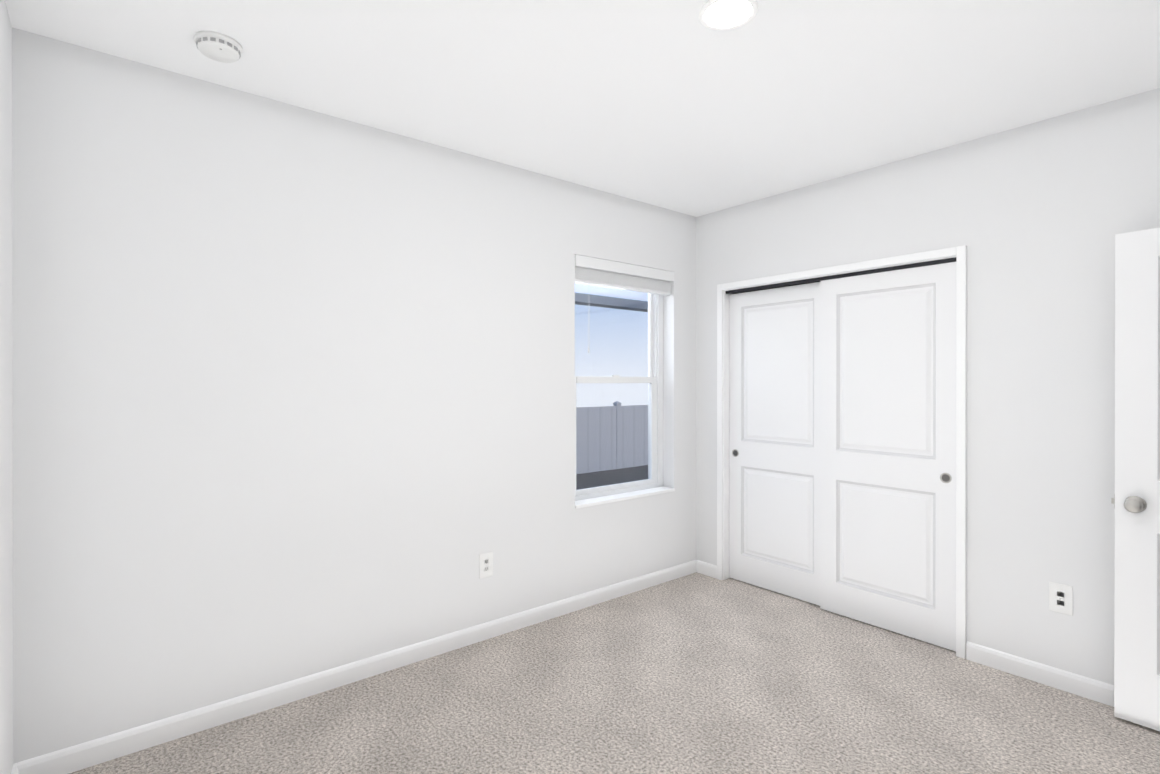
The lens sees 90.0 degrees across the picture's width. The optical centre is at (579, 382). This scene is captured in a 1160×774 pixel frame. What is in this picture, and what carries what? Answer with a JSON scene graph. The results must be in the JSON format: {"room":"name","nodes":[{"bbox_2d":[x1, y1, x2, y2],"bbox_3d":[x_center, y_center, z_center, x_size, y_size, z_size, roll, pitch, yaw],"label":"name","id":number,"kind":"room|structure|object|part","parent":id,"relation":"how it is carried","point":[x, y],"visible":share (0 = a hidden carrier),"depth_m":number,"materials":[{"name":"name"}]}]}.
{"room":"empty bedroom","nodes":[
{"label":"empty bedroom","id":0,"kind":"room"},
{"bbox_2d":[0,0,12,773],"bbox_3d":[-0.957,0.091,0.685,0.120,2.600,3.240,0,0,-39],"label":"wall","id":1,"kind":"structure","parent":0,"point":[6,547],"depth_m":1.85,"materials":[{"name":"white paint"}]},
{"bbox_2d":[11,766,17,773],"bbox_3d":[-0.943,1.347,0.777,0.013,0.088,3.094,0,0,-39],"label":"baseboard","id":2,"kind":"structure","parent":1,"relation":"attached to","point":[14,769],"depth_m":1.96,"materials":[{"name":"white paint"}]},
{"bbox_2d":[12,27,751,763],"bbox_3d":[-0.337,0.115,3.445,4.570,2.660,0.250,0,0,-39],"label":"wall","id":3,"kind":"structure","parent":0,"point":[294,393],"depth_m":2.49,"materials":[{"name":"white paint"}]},
{"bbox_2d":[13,560,696,773],"bbox_3d":[-0.537,1.342,3.114,3.600,0.088,0.013,0,0,-39],"label":"baseboard","id":4,"kind":"structure","parent":3,"relation":"attached to","point":[78,757],"depth_m":2.56,"materials":[{"name":"white paint"}]},
{"bbox_2d":[479,551,492,578],"bbox_3d":[-0.508,0.986,3.141,0.084,0.132,0.007,0,0,-39],"label":"electrical outlet","id":5,"kind":"object","parent":3,"relation":"attached to","point":[485,564],"visible":1,"depth_m":3.14,"materials":[{"name":"white plastic"}]},
{"bbox_2d":[575,285,662,500],"bbox_3d":[0.229,-0.021,3.922,0.897,1.530,0.075,0,0,-39],"label":"window","id":6,"kind":"structure","parent":3,"relation":"in","point":[658,337],"depth_m":4.12,"materials":[{"name":"white plastic"}]},
{"bbox_3d":[0.239,0.332,3.911,0.773,0.769,0.027,0,0,-39],"label":"window sash","id":7,"kind":"part","parent":6,"relation":"part of","materials":[{"name":"white plastic"}]},
{"bbox_3d":[0.222,-0.368,3.930,0.773,0.735,0.023,0,0,-39],"label":"window sash","id":8,"kind":"part","parent":6,"relation":"part of","materials":[{"name":"white plastic"}]},
{"bbox_2d":[575,255,673,352],"bbox_3d":[0.293,-0.483,3.843,0.889,0.598,0.084,0,0,-39],"label":"blind valance","id":9,"kind":"object","parent":3,"relation":"attached to","point":[591,271],"visible":0.81,"depth_m":3.79,"materials":[{"name":"white plastic"}]},
{"bbox_2d":[575,486,674,508],"bbox_3d":[0.288,0.754,3.852,0.895,0.020,0.112,0,0,-39],"label":"window sill","id":10,"kind":"structure","parent":3,"relation":"attached to","point":[616,497],"depth_m":3.80,"materials":[{"name":"white paint"}]},
{"bbox_2d":[5,0,1159,216],"bbox_3d":[1.077,-1.261,1.710,4.570,0.100,4.720,0,0,-39],"label":"ceiling","id":11,"kind":"structure","parent":0,"point":[675,106],"depth_m":2.26,"materials":[{"name":"white paint"}]},
{"bbox_2d":[194,31,242,62],"bbox_3d":[-1.289,-1.188,2.069,0.148,0.047,0.148,0,0,-39],"label":"smoke detector","id":12,"kind":"object","parent":11,"relation":"attached to","point":[217,46],"visible":1,"depth_m":2.04,"materials":[{"name":"white plastic"}]},
{"bbox_2d":[699,0,757,29],"bbox_3d":[0.483,-1.217,1.892,0.188,0.029,0.188,0,0,-39],"label":"recessed light","id":13,"kind":"object","parent":11,"relation":"in","point":[725,13],"depth_m":1.89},
{"bbox_2d":[69,572,1159,773],"bbox_3d":[1.202,1.419,1.657,4.450,0.060,4.470,0,0,-39],"label":"floor","id":14,"kind":"structure","parent":0,"point":[696,673],"depth_m":2.45,"materials":[{"name":"carpet"}]},
{"bbox_2d":[696,88,1159,684],"bbox_3d":[2.313,0.087,2.562,0.120,2.600,4.470,0,0,-39],"label":"wall","id":15,"kind":"structure","parent":0,"point":[1036,216],"depth_m":2.74,"materials":[{"name":"white paint"}]},
{"bbox_2d":[729,282,820,605],"bbox_3d":[1.302,0.377,3.829,0.034,2.000,0.735,0,0,-39],"label":"closet door","id":16,"kind":"structure","parent":15,"relation":"in","point":[774,438],"depth_m":3.82,"materials":[{"name":"white paint"}]},
{"bbox_2d":[726,257,955,293],"bbox_3d":[1.511,-0.634,3.548,0.090,0.022,1.433,0,0,-39],"label":"door track","id":17,"kind":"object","parent":15,"relation":"attached to","point":[820,279],"depth_m":3.44,"materials":[{"name":"grey metal"}]},
{"bbox_2d":[717,245,966,658],"bbox_3d":[1.502,0.347,3.543,0.136,2.077,1.529,0,0,-39],"label":"trim","id":18,"kind":"structure","parent":15,"relation":"attached to","point":[959,253],"depth_m":3.18,"materials":[{"name":"white paint"}]},
{"bbox_2d":[820,262,955,650],"bbox_3d":[1.712,0.378,3.266,0.034,2.000,0.735,0,0,-39],"label":"closet door","id":19,"kind":"structure","parent":15,"relation":"in","point":[887,445],"depth_m":3.23,"materials":[{"name":"white paint"}]},
{"bbox_2d":[940,473,951,482],"bbox_3d":[1.898,0.493,3.010,0.003,0.054,0.054,0,0,-39],"label":"door pull","id":20,"kind":"object","parent":19,"relation":"attached to","point":[949,475],"visible":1,"depth_m":3.01,"materials":[{"name":"grey metal"}]},
{"bbox_2d":[942,474,949,481],"bbox_3d":[1.898,0.493,3.010,0.001,0.038,0.038,0,0,-39],"label":"cup","id":21,"kind":"object","parent":20,"relation":"attached to","point":[945,477],"visible":1,"depth_m":3.01,"materials":[{"name":"grey"}]},
{"bbox_2d":[696,560,1113,706],"bbox_3d":[1.839,1.342,3.041,0.013,0.088,3.107,0,0,-39],"label":"baseboard","id":22,"kind":"structure","parent":15,"relation":"attached to","point":[1079,685],"depth_m":2.69,"materials":[{"name":"white paint"}]},
{"bbox_2d":[1049,582,1072,615],"bbox_3d":[2.179,0.977,2.628,0.007,0.132,0.084,0,0,-39],"label":"electrical outlet","id":23,"kind":"object","parent":15,"relation":"attached to","point":[1060,598],"visible":1,"depth_m":2.63,"materials":[{"name":"white plastic"}]},
{"bbox_3d":[1.471,0.091,0.654,3.600,2.600,0.120,0,0,-39],"label":"wall","id":24,"kind":"structure","parent":0,"visible":0},
{"bbox_2d":[1111,228,1159,730],"bbox_3d":[2.464,0.382,2.093,0.167,1.985,0.812,0,0,-39],"label":"entry door","id":25,"kind":"structure","parent":24,"relation":"in","point":[1135,500],"depth_m":2.33,"materials":[{"name":"white paint"}]},
{"bbox_3d":[2.241,0.489,2.366,0.167,0.066,0.107,0,0,-39],"label":"knob","id":26,"kind":"part","parent":25,"relation":"part of","materials":[{"name":"grey metal"}]},
{"label":"outside","id":27,"kind":"structure","parent":0,"visible":0},
{"bbox_2d":[576,465,647,489],"bbox_3d":[0.088,1.727,7.410,42.000,0.100,5.350,0,0,-39],"label":"ground","id":28,"kind":"structure","parent":27,"point":[604,476],"depth_m":10.36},
{"bbox_2d":[576,401,647,473],"bbox_3d":[-1.560,1.012,9.426,38.000,1.320,0.120,0,0,-39],"label":"fence","id":29,"kind":"object","parent":28,"relation":"on","point":[610,450],"depth_m":11.15,"materials":[{"name":"plastic"}]},
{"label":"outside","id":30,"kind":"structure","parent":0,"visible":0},
{"bbox_2d":[575,283,647,300],"bbox_3d":[-0.181,-0.920,4.571,12.000,0.395,0.100,0,0,-39],"label":"soffit","id":31,"kind":"structure","parent":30,"point":[586,289],"depth_m":4.86,"materials":[{"name":"white"}]},
{"bbox_2d":[575,292,647,311],"bbox_3d":[-0.181,-0.682,4.571,12.000,0.070,0.140,0,0,-39],"label":"roof fascia","id":32,"kind":"object","parent":31,"relation":"attached to","point":[617,301],"depth_m":4.85,"materials":[{"name":"grey"}]}
]}

